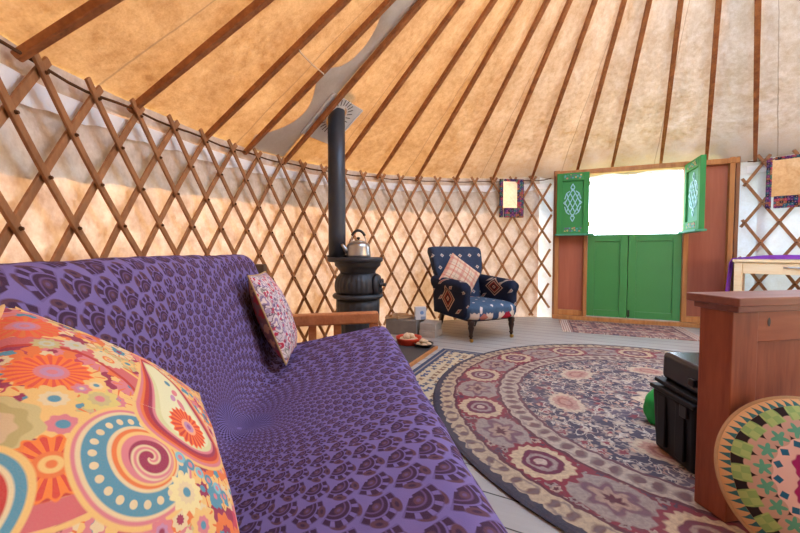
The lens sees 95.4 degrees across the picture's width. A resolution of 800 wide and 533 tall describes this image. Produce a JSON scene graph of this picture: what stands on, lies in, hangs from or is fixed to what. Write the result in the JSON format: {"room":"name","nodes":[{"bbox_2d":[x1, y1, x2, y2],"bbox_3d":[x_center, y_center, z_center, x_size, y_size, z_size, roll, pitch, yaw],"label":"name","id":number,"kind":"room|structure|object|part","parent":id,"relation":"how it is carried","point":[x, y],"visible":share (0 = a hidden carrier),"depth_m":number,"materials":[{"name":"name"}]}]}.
{"room":"traditional dwelling","nodes":[
{"label":"traditional dwelling","id":0,"kind":"room"},
{"bbox_2d":[0,35,539,342],"bbox_3d":[0.292,-0.133,1.837,3.163,1.900,6.184,0,2,0],"label":"wall","id":1,"kind":"structure","parent":0,"point":[44,222],"depth_m":2.51,"materials":[{"name":"fabric"}]},
{"bbox_2d":[0,63,547,191],"bbox_3d":[-0.017,-0.771,2.372,2.338,0.500,5.962,1,2,17],"label":"trim","id":2,"kind":"structure","parent":1,"relation":"attached to","point":[38,97],"depth_m":1.88,"materials":[{"name":"white fabric"}]},
{"bbox_2d":[0,39,550,182],"bbox_3d":[-0.095,-0.892,2.984,1.626,0.421,5.382,1,3,32],"label":"rope","id":3,"kind":"object","parent":1,"relation":"attached to","point":[2,42],"visible":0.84,"depth_m":1.84,"materials":[{"name":"fabric"}]},
{"bbox_2d":[590,169,682,177],"bbox_3d":[1.800,-0.753,1.812,6.442,0.791,6.443,0,2,0],"label":"trim","id":4,"kind":"structure","parent":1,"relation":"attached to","point":[655,171],"depth_m":4.76,"materials":[{"name":"fabric"}]},
{"bbox_2d":[0,53,552,341],"bbox_3d":[-0.085,-0.187,2.948,1.710,1.890,5.460,1,3,30],"label":"framework","id":5,"kind":"structure","parent":0,"point":[10,102],"depth_m":2.08,"materials":[{"name":"brown wood"}]},
{"bbox_2d":[499,179,523,217],"bbox_3d":[1.467,-0.896,4.784,0.335,0.500,0.030,0,2,-10],"label":"wall mirror","id":6,"kind":"object","parent":5,"relation":"attached to","point":[511,191],"visible":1,"depth_m":4.78,"materials":[{"name":"clear glass"}]},
{"bbox_2d":[503,181,517,207],"bbox_3d":[1.447,-0.943,4.783,0.215,0.355,0.008,0,2,-10],"label":"mirror glass","id":7,"kind":"object","parent":6,"relation":"attached to","point":[510,188],"depth_m":4.78,"materials":[{"name":"beige mirror"}]},
{"bbox_2d":[537,177,553,316],"bbox_3d":[1.959,-0.275,4.939,0.296,1.938,0.027,0,2,3],"label":"trim","id":8,"kind":"structure","parent":5,"relation":"attached to","point":[543,310],"depth_m":4.95,"materials":[{"name":"fabric"}]},
{"bbox_2d":[555,172,593,235],"bbox_3d":[2.227,-0.796,4.647,0.445,0.799,0.100,1,2,23],"label":"shutter","id":9,"kind":"object","parent":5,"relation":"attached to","point":[572,217],"visible":1,"depth_m":4.66,"materials":[{"name":"green paint"}]},
{"bbox_3d":[2.219,-0.809,4.679,0.255,0.585,0.020,1,2,23],"label":"shutter panel","id":10,"kind":"part","parent":9,"relation":"part of","materials":[{"name":"green paint"}]},
{"bbox_2d":[552,156,740,327],"bbox_3d":[2.924,-0.271,4.489,1.916,1.945,0.170,1,2,23],"label":"door frame","id":11,"kind":"structure","parent":5,"relation":"in","point":[707,255],"depth_m":4.29,"materials":[{"name":"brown wood"}]},
{"bbox_3d":[2.065,-0.286,4.877,0.030,1.945,0.120,1,2,23],"label":"frame post","id":12,"kind":"part","parent":11,"relation":"part of","materials":[{"name":"brown wood"}]},
{"bbox_3d":[2.091,-0.285,4.855,0.050,1.945,0.100,1,2,23],"label":"frame post","id":13,"kind":"part","parent":11,"relation":"part of","materials":[{"name":"brown wood"}]},
{"bbox_3d":[2.246,0.604,4.820,0.290,0.070,0.050,1,2,23],"label":"panel rail","id":14,"kind":"part","parent":11,"relation":"part of","materials":[{"name":"brown wood"}]},
{"bbox_3d":[2.256,-0.281,4.808,0.320,1.900,0.030,1,2,23],"label":"panel","id":15,"kind":"part","parent":11,"relation":"part of","materials":[{"name":"brown wood"}]},
{"bbox_2d":[586,234,627,317],"bbox_3d":[2.635,0.118,4.642,0.447,1.045,0.045,1,2,23],"label":"door leaf","id":16,"kind":"structure","parent":11,"relation":"on","point":[607,255],"depth_m":4.63,"materials":[{"name":"green paint"}]},
{"bbox_3d":[2.636,0.118,4.646,0.287,0.885,0.022,1,2,23],"label":"panel","id":17,"kind":"part","parent":16,"relation":"part of","materials":[{"name":"green paint"}]},
{"bbox_2d":[626,234,681,320],"bbox_3d":[3.082,0.126,4.450,0.573,1.045,0.072,1,2,23],"label":"door leaf","id":18,"kind":"structure","parent":11,"relation":"on","point":[654,260],"depth_m":4.44,"materials":[{"name":"green paint"}]},
{"bbox_3d":[3.099,0.126,4.452,0.384,0.885,0.022,1,2,23],"label":"panel","id":19,"kind":"part","parent":18,"relation":"part of","materials":[{"name":"green paint"}]},
{"bbox_3d":[3.560,0.626,4.268,0.360,0.070,0.050,1,2,23],"label":"panel rail","id":20,"kind":"part","parent":11,"relation":"part of","materials":[{"name":"brown wood"}]},
{"bbox_3d":[3.570,-0.259,4.256,0.400,1.900,0.030,1,2,23],"label":"panel","id":21,"kind":"part","parent":11,"relation":"part of","materials":[{"name":"brown wood"}]},
{"bbox_3d":[3.751,-0.258,4.158,0.050,1.945,0.100,1,2,23],"label":"frame post","id":22,"kind":"part","parent":11,"relation":"part of","materials":[{"name":"brown wood"}]},
{"bbox_3d":[3.801,-0.257,4.148,0.035,1.945,0.120,1,2,23],"label":"frame post","id":23,"kind":"part","parent":11,"relation":"part of","materials":[{"name":"brown wood"}]},
{"bbox_2d":[678,154,706,233],"bbox_3d":[3.217,-0.772,4.004,0.100,0.794,0.570,1,2,23],"label":"shutter","id":24,"kind":"object","parent":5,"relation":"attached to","point":[695,170],"visible":1,"depth_m":3.95,"materials":[{"name":"green paint"}]},
{"bbox_3d":[3.249,-0.785,4.012,0.020,0.580,0.380,1,2,23],"label":"shutter panel","id":25,"kind":"part","parent":24,"relation":"part of","materials":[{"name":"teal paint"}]},
{"bbox_2d":[0,0,799,178],"bbox_3d":[1.802,-1.518,1.782,6.524,1.765,6.524,0,2,0],"label":"ceiling","id":26,"kind":"structure","parent":0,"point":[128,48],"depth_m":3.29,"materials":[{"name":"fabric"}]},
{"bbox_2d":[10,0,123,61],"bbox_3d":[-0.051,-1.635,1.344,2.325,1.989,0.041,-1,2,-14],"label":"pole","id":27,"kind":"object","parent":26,"relation":"attached to","point":[88,11],"visible":1,"depth_m":1.13,"materials":[{"name":"brown wood"}]},
{"bbox_2d":[126,0,273,113],"bbox_3d":[-0.100,-1.685,1.701,2.325,1.946,0.041,0,2,-3],"label":"pole","id":28,"kind":"object","parent":26,"relation":"attached to","point":[255,7],"visible":0.96,"depth_m":1.68,"materials":[{"name":"brown wood"}]},
{"bbox_2d":[201,0,351,139],"bbox_3d":[-0.082,-1.725,2.047,2.325,1.914,0.041,0,2,9],"label":"pole","id":29,"kind":"object","parent":26,"relation":"attached to","point":[338,5],"visible":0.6,"depth_m":2.15,"materials":[{"name":"brown wood"}]},
{"bbox_2d":[299,49,323,74],"bbox_3d":[-0.555,-1.290,2.309,0.012,0.031,0.344,1,2,13],"label":"string","id":30,"kind":"object","parent":29,"relation":"attached to","point":[301,53],"visible":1,"depth_m":2.27,"materials":[{"name":"beige fabric"}]},
{"bbox_2d":[242,0,395,154],"bbox_3d":[-0.018,-1.750,2.328,2.328,1.897,0.041,1,2,14],"label":"pole","id":31,"kind":"object","parent":26,"relation":"attached to","point":[378,12],"visible":0.88,"depth_m":2.46,"materials":[{"name":"brown wood"}]},
{"bbox_2d":[301,92,362,143],"bbox_3d":[-0.560,-1.212,3.040,0.340,0.268,0.402,1,3,28],"label":"plate","id":32,"kind":"object","parent":26,"relation":"attached to","point":[352,111],"visible":0.62,"depth_m":3.03,"materials":[{"name":"metal"}]},
{"bbox_2d":[250,0,416,156],"bbox_3d":[-0.278,-1.581,2.509,1.749,1.395,0.423,1,2,24],"label":"trim","id":33,"kind":"structure","parent":26,"relation":"attached to","point":[279,141],"depth_m":2.71,"materials":[{"name":"grey fabric"}]},
{"bbox_2d":[283,0,426,164],"bbox_3d":[0.072,-1.777,2.567,2.326,1.877,0.041,1,2,24],"label":"pole","id":34,"kind":"object","parent":26,"relation":"attached to","point":[416,7],"visible":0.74,"depth_m":2.73,"materials":[{"name":"brown wood"}]},
{"bbox_2d":[345,0,464,161],"bbox_3d":[0.265,-1.816,2.894,2.326,1.845,0.041,2,3,37],"label":"pole","id":35,"kind":"object","parent":26,"relation":"attached to","point":[458,3],"visible":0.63,"depth_m":3.04,"materials":[{"name":"brown wood"}]},
{"bbox_2d":[376,0,497,178],"bbox_3d":[0.510,-1.850,3.168,0.041,1.817,2.326,-2,3,-42],"label":"pole","id":36,"kind":"object","parent":26,"relation":"attached to","point":[490,5],"visible":0.98,"depth_m":3.30,"materials":[{"name":"brown wood"}]},
{"bbox_2d":[415,0,522,181],"bbox_3d":[0.774,-1.881,3.370,0.041,1.790,2.329,-1,3,-30],"label":"pole","id":37,"kind":"object","parent":26,"relation":"attached to","point":[518,3],"visible":1,"depth_m":3.46,"materials":[{"name":"brown wood"}]},
{"bbox_2d":[454,0,550,182],"bbox_3d":[1.086,-1.908,3.531,0.041,1.764,2.329,-1,2,-19],"label":"pole","id":38,"kind":"object","parent":26,"relation":"attached to","point":[545,3],"visible":0.91,"depth_m":3.57,"materials":[{"name":"brown wood"}]},
{"bbox_2d":[491,0,572,182],"bbox_3d":[1.381,-1.930,3.621,0.041,1.742,2.336,0,2,-8],"label":"pole","id":39,"kind":"object","parent":26,"relation":"attached to","point":[568,3],"visible":0.94,"depth_m":3.65,"materials":[{"name":"brown wood"}]},
{"bbox_2d":[530,0,597,181],"bbox_3d":[1.704,-1.947,3.664,0.041,1.723,2.340,0,2,2],"label":"pole","id":40,"kind":"object","parent":26,"relation":"attached to","point":[594,2],"visible":0.99,"depth_m":3.69,"materials":[{"name":"brown wood"}]},
{"bbox_2d":[576,0,626,169],"bbox_3d":[2.061,-1.992,3.647,0.041,1.668,2.342,1,2,13],"label":"pole","id":41,"kind":"object","parent":26,"relation":"attached to","point":[623,2],"visible":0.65,"depth_m":3.69,"materials":[{"name":"brown wood"}]},
{"bbox_2d":[611,0,651,166],"bbox_3d":[2.322,-1.997,3.593,0.041,1.659,2.338,1,2,21],"label":"pole","id":42,"kind":"object","parent":26,"relation":"attached to","point":[648,2],"visible":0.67,"depth_m":3.65,"materials":[{"name":"brown wood"}]},
{"bbox_2d":[659,0,683,163],"bbox_3d":[2.618,-2.000,3.479,0.041,1.651,2.345,1,3,31],"label":"pole","id":43,"kind":"object","parent":26,"relation":"attached to","point":[680,2],"visible":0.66,"depth_m":3.57,"materials":[{"name":"brown wood"}]},
{"bbox_2d":[705,0,721,159],"bbox_3d":[2.883,-1.996,3.330,0.041,1.648,2.332,2,3,38],"label":"pole","id":44,"kind":"object","parent":26,"relation":"attached to","point":[718,4],"visible":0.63,"depth_m":3.46,"materials":[{"name":"brown wood"}]},
{"bbox_2d":[753,0,761,160],"bbox_3d":[3.101,-1.958,3.158,0.041,1.686,2.327,2,3,45],"label":"pole","id":45,"kind":"object","parent":26,"relation":"attached to","point":[757,3],"visible":1,"depth_m":3.33,"materials":[{"name":"brown wood"}]},
{"bbox_2d":[391,317,699,532],"bbox_3d":[1.802,0.831,1.875,6.162,0.050,6.162,0,2,0],"label":"floor","id":46,"kind":"structure","parent":0,"point":[491,335],"depth_m":3.58,"materials":[{"name":"grey wood"}]},
{"bbox_2d":[255,264,378,340],"bbox_3d":[-0.381,0.420,1.216,0.835,0.825,2.602,0,2,-9],"label":"futon sofa","id":47,"kind":"object","parent":46,"relation":"on","point":[312,320],"visible":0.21,"depth_m":2.36,"materials":[{"name":"wood"}]},
{"bbox_2d":[0,254,507,532],"bbox_3d":[-0.372,0.370,1.188,0.977,0.813,2.155,0,2,-9],"label":"throw","id":48,"kind":"object","parent":47,"relation":"on","point":[344,436],"visible":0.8,"depth_m":0.93,"materials":[{"name":"purple fabric"}]},
{"bbox_2d":[0,304,239,532],"bbox_3d":[-0.392,0.241,0.505,0.275,0.374,0.500,-2,3,-37],"label":"cushion","id":49,"kind":"object","parent":48,"relation":"on","point":[96,436],"visible":1,"depth_m":0.42,"materials":[{"name":"fabric"}]},
{"bbox_2d":[247,271,296,365],"bbox_3d":[-0.615,0.235,1.786,0.200,0.408,0.357,0,2,-8],"label":"cushion","id":50,"kind":"object","parent":48,"relation":"on","point":[272,311],"visible":1,"depth_m":1.65,"materials":[{"name":"red and pink floral cotton"},{"name":"pale cotton"}]},
{"bbox_3d":[-0.918,0.385,2.399,0.070,0.800,0.100,0,2,-9],"label":"post","id":51,"kind":"part","parent":47,"relation":"part of","materials":[{"name":"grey wood"}]},
{"bbox_3d":[-0.466,0.344,2.385,0.651,0.085,0.075,0,2,-9],"label":"armrest","id":52,"kind":"part","parent":47,"relation":"part of","materials":[{"name":"brown wood"}]},
{"bbox_3d":[-0.175,0.579,2.439,0.060,0.410,0.050,0,2,-9],"label":"leg","id":53,"kind":"part","parent":47,"relation":"part of","materials":[{"name":"brown wood"}]},
{"bbox_2d":[386,317,424,334],"bbox_3d":[0.060,0.640,3.958,0.360,0.166,0.240,1,3,26],"label":"stone block","id":54,"kind":"object","parent":46,"relation":"on","point":[396,326],"visible":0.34,"depth_m":3.85,"materials":[{"name":"grey stone"}]},
{"bbox_2d":[385,316,398,318],"bbox_3d":[-0.061,0.544,3.918,0.201,0.028,0.033,0,2,-11],"label":"stick","id":55,"kind":"object","parent":54,"relation":"on","point":[386,317],"visible":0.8,"depth_m":3.90,"materials":[{"name":"brown wood"}]},
{"bbox_2d":[397,316,410,318],"bbox_3d":[0.038,0.544,3.908,0.162,0.028,0.033,-1,3,-29],"label":"stick","id":56,"kind":"object","parent":54,"relation":"on","point":[399,317],"visible":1,"depth_m":3.89,"materials":[{"name":"brown wood"}]},
{"bbox_2d":[414,306,425,319],"bbox_3d":[0.215,0.493,3.853,0.120,0.135,0.050,0,2,-9],"label":"matchbox","id":57,"kind":"object","parent":54,"relation":"on","point":[420,311],"visible":1,"depth_m":3.83},
{"label":"stick","id":58,"kind":"object","parent":54,"relation":"on","visible":0},
{"bbox_2d":[391,313,408,315],"bbox_3d":[0.001,0.518,3.957,0.191,0.028,0.033,0,2,9],"label":"stick","id":59,"kind":"object","parent":58,"relation":"on","point":[399,314],"visible":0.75,"depth_m":3.94,"materials":[{"name":"brown wood"}]},
{"bbox_2d":[396,341,437,366],"bbox_3d":[-0.198,0.744,3.139,0.823,0.026,0.800,1,3,26],"label":"hearth slab","id":60,"kind":"object","parent":46,"relation":"on","point":[413,355],"visible":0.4,"depth_m":3.10,"materials":[{"name":"stone"}]},
{"bbox_2d":[327,106,385,333],"bbox_3d":[-0.365,-0.361,3.063,0.502,2.207,0.477,0,2,0],"label":"stove","id":61,"kind":"object","parent":60,"relation":"on","point":[358,287],"visible":0.76,"depth_m":2.97,"materials":[{"name":"metal"}]},
{"bbox_3d":[-0.379,-0.059,3.090,0.467,0.039,0.446,0,2,0],"label":"plate","id":62,"kind":"part","parent":61,"relation":"part of","materials":[{"name":"metal"}]},
{"bbox_2d":[341,229,370,256],"bbox_3d":[-0.352,-0.196,3.044,0.204,0.233,0.217,1,3,29],"label":"kettle","id":63,"kind":"object","parent":61,"relation":"on","point":[357,248],"visible":0.96,"depth_m":2.98,"materials":[{"name":"metal"}]},
{"bbox_3d":[-0.451,-0.147,3.014,0.079,0.090,0.050,-1,2,-20],"label":"spout","id":64,"kind":"part","parent":63,"relation":"part of","materials":[{"name":"metal"}]},
{"bbox_2d":[396,334,421,345],"bbox_3d":[0.082,0.700,3.416,0.246,0.086,0.246,0,2,0],"label":"enamel bowl","id":65,"kind":"object","parent":60,"relation":"on","point":[403,342],"visible":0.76,"depth_m":3.32,"materials":[{"name":"red metal"}]},
{"bbox_2d":[414,341,433,347],"bbox_3d":[0.215,0.708,3.301,0.182,0.030,0.182,0,2,0],"label":"shallow dish","id":66,"kind":"object","parent":60,"relation":"on","point":[431,342],"visible":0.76,"depth_m":3.23,"materials":[{"name":"grey ceramic"}]},
{"bbox_2d":[419,327,441,337],"bbox_3d":[0.324,0.691,3.829,0.170,0.072,0.223,1,3,26],"label":"brick","id":67,"kind":"object","parent":46,"relation":"on","point":[424,333],"visible":0.84,"depth_m":3.74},
{"bbox_2d":[420,319,441,330],"bbox_3d":[0.324,0.616,3.826,0.170,0.072,0.223,1,2,24],"label":"brick","id":68,"kind":"object","parent":67,"relation":"on","point":[430,325],"visible":1,"depth_m":3.75,"materials":[{"name":"grey stone"}]},
{"bbox_2d":[412,348,481,407],"bbox_3d":[0.456,0.780,2.482,0.840,0.004,1.440,1,3,26],"label":"rug","id":69,"kind":"object","parent":46,"relation":"on","point":[427,374],"visible":0.14,"depth_m":2.76,"materials":[{"name":"beige carpet"}]},
{"bbox_2d":[427,246,518,342],"bbox_3d":[0.782,0.254,3.933,0.725,0.951,0.860,-1,2,-25],"label":"armchair","id":70,"kind":"object","parent":46,"relation":"on","point":[491,297],"visible":0.95,"depth_m":3.81,"materials":[{"name":"blue fabric"}]},
{"bbox_3d":[0.459,0.608,4.083,0.045,0.231,0.120,-1,3,-25],"label":"leg","id":71,"kind":"part","parent":70,"relation":"part of","materials":[{"name":"brown wood"}]},
{"bbox_3d":[0.518,0.308,3.788,0.122,0.404,0.600,-1,3,-25],"label":"armrest","id":72,"kind":"part","parent":70,"relation":"part of","materials":[{"name":"blue fabric"}]},
{"bbox_3d":[0.663,0.152,4.191,0.670,0.767,0.285,-1,3,-25],"label":"backrest","id":73,"kind":"part","parent":70,"relation":"part of","materials":[{"name":"blue fabric"}]},
{"bbox_2d":[439,253,479,291],"bbox_3d":[0.659,0.107,3.982,0.531,0.514,0.180,-1,2,-14],"label":"cushion","id":74,"kind":"object","parent":70,"relation":"on","point":[457,269],"visible":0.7,"depth_m":3.94,"materials":[{"name":"fabric"}]},
{"bbox_3d":[0.692,0.615,3.543,0.068,0.180,0.068,-1,3,-25],"label":"leg","id":75,"kind":"part","parent":70,"relation":"part of","materials":[{"name":"brown wood"}]},
{"bbox_3d":[0.805,0.511,3.893,0.520,0.040,0.540,-1,3,-25],"label":"seat frame","id":76,"kind":"part","parent":70,"relation":"part of","materials":[{"name":"beige fabric"}]},
{"bbox_3d":[0.825,0.433,3.847,0.590,0.190,0.655,-1,3,-25],"label":"seat","id":77,"kind":"part","parent":70,"relation":"part of","materials":[{"name":"blue fabric"}]},
{"bbox_3d":[1.067,0.298,4.037,0.122,0.404,0.600,-1,3,-25],"label":"armrest","id":78,"kind":"part","parent":70,"relation":"part of","materials":[{"name":"blue fabric"}]},
{"bbox_3d":[1.147,0.607,3.751,0.068,0.180,0.068,-1,3,-25],"label":"leg","id":79,"kind":"part","parent":70,"relation":"part of","materials":[{"name":"brown wood"}]},
{"bbox_2d":[433,344,749,532],"bbox_3d":[1.600,0.790,2.033,2.820,0.012,2.820,0,2,0],"label":"round rug","id":80,"kind":"object","parent":46,"relation":"on","point":[564,430],"visible":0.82,"depth_m":1.71,"materials":[{"name":"multicoloured carpet"}]},
{"bbox_2d":[643,388,654,425],"bbox_3d":[1.313,0.697,1.828,0.158,0.190,0.122,0,2,0],"label":"ball","id":81,"kind":"object","parent":80,"relation":"on","point":[648,406],"visible":0.27,"depth_m":1.82,"materials":[{"name":"green plastic"}]},
{"bbox_2d":[650,352,698,473],"bbox_3d":[1.293,0.574,1.500,0.355,0.460,0.265,0,2,3],"label":"storage box","id":82,"kind":"object","parent":80,"relation":"on","point":[676,393],"visible":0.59,"depth_m":1.49,"materials":[{"name":"black plastic"}]},
{"bbox_3d":[1.308,0.440,1.489,0.310,0.125,0.238,0,2,3],"label":"box lid","id":83,"kind":"part","parent":82,"relation":"part of","materials":[{"name":"black plastic"}]},
{"bbox_2d":[686,290,799,521],"bbox_3d":[1.495,0.450,1.274,1.000,0.724,0.170,0,2,-10],"label":"cabinet","id":84,"kind":"object","parent":80,"relation":"on","point":[749,342],"visible":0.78,"depth_m":1.19,"materials":[{"name":"brown wood"}]},
{"bbox_3d":[1.076,0.475,1.204,0.100,0.678,0.105,0,2,-10],"label":"bed post","id":85,"kind":"part","parent":84,"relation":"part of","materials":[{"name":"red wood"}]},
{"bbox_3d":[1.495,0.102,1.261,1.000,0.027,0.170,0,2,-10],"label":"cap rail","id":86,"kind":"part","parent":84,"relation":"part of","materials":[{"name":"brown wood"}]},
{"bbox_3d":[1.502,0.125,1.263,0.984,0.021,0.142,0,2,-10],"label":"cap moulding","id":87,"kind":"part","parent":84,"relation":"part of","materials":[{"name":"brown wood"}]},
{"bbox_3d":[1.493,0.484,1.286,0.750,0.502,0.030,0,2,-10],"label":"panel","id":88,"kind":"part","parent":84,"relation":"part of","materials":[{"name":"red wood"}]},
{"bbox_3d":[1.494,0.188,1.267,0.750,0.104,0.075,0,2,-10],"label":"rail","id":89,"kind":"part","parent":84,"relation":"part of","materials":[{"name":"brown wood"}]},
{"bbox_2d":[714,396,799,532],"bbox_3d":[1.166,0.608,1.025,0.456,0.429,0.207,1,2,20],"label":"round cushion","id":90,"kind":"object","parent":80,"relation":"on","point":[757,447],"visible":1,"depth_m":1.04,"materials":[{"name":"multicoloured fabric"}]},
{"bbox_2d":[559,319,699,340],"bbox_3d":[2.535,0.711,4.134,1.300,0.012,0.720,1,2,21],"label":"door mat","id":91,"kind":"object","parent":46,"relation":"on","point":[592,327],"visible":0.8,"depth_m":4.08,"materials":[{"name":"fabric"}]},
{"bbox_2d":[732,259,799,290],"bbox_3d":[3.932,0.336,3.578,0.471,0.805,0.970,-2,3,-43],"label":"desk","id":92,"kind":"object","parent":46,"relation":"on","point":[742,267],"visible":0.68,"depth_m":3.64,"materials":[{"name":"beige wood"}]},
{"bbox_3d":[3.499,0.342,3.775,0.062,0.777,0.062,-2,3,-43],"label":"leg","id":93,"kind":"part","parent":92,"relation":"part of","materials":[{"name":"beige wood"}]},
{"bbox_3d":[3.768,0.332,4.029,0.062,0.777,0.062,-2,3,-43],"label":"leg","id":94,"kind":"part","parent":92,"relation":"part of","materials":[{"name":"beige wood"}]},
{"bbox_2d":[725,255,799,290],"bbox_3d":[3.955,0.209,3.645,0.362,0.652,1.044,-2,3,-43],"label":"cloth","id":95,"kind":"object","parent":92,"relation":"on","point":[730,267],"visible":0.77,"depth_m":3.83,"materials":[{"name":"purple fabric"}]},
{"bbox_3d":[3.791,0.029,3.432,0.022,0.110,0.814,-2,3,-43],"label":"drawer","id":96,"kind":"part","parent":92,"relation":"part of","materials":[{"name":"beige wood"}]},
{"bbox_2d":[738,149,799,290],"bbox_3d":[4.468,-0.189,2.327,0.668,1.939,3.739,0,2,-10],"label":"wall","id":97,"kind":"structure","parent":0,"point":[763,161],"depth_m":3.95,"materials":[{"name":"brown wood"}]},
{"bbox_2d":[737,159,758,290],"bbox_3d":[3.920,-0.255,4.110,0.297,1.963,0.027,2,3,43],"label":"trim","id":98,"kind":"structure","parent":97,"relation":"attached to","point":[746,241],"depth_m":4.11,"materials":[{"name":"fabric"}]},
{"bbox_2d":[765,154,799,208],"bbox_3d":[4.154,-0.882,3.694,0.048,0.540,0.620,-2,3,-45],"label":"wall mirror","id":99,"kind":"object","parent":97,"relation":"attached to","point":[782,173],"visible":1,"depth_m":3.82,"materials":[{"name":"multicoloured glass"}]},
{"bbox_2d":[771,157,799,196],"bbox_3d":[4.146,-0.930,3.709,0.008,0.395,0.505,1,1,-45],"label":"mirror glass","id":100,"kind":"object","parent":99,"relation":"attached to","point":[785,171],"depth_m":3.81,"materials":[{"name":"beige mirror"}]},
{"bbox_2d":[754,154,799,290],"bbox_3d":[3.771,-0.123,1.037,1.932,1.944,5.729,1,2,22],"label":"wall","id":101,"kind":"structure","parent":0,"point":[778,242],"depth_m":3.94,"materials":[{"name":"white fabric"}]},
{"bbox_2d":[747,165,765,172],"bbox_3d":[4.245,-0.851,1.563,1.236,0.341,4.922,0,2,6],"label":"trim","id":102,"kind":"structure","parent":101,"relation":"attached to","point":[750,169],"depth_m":4.03,"materials":[{"name":"white fabric"}]}
]}

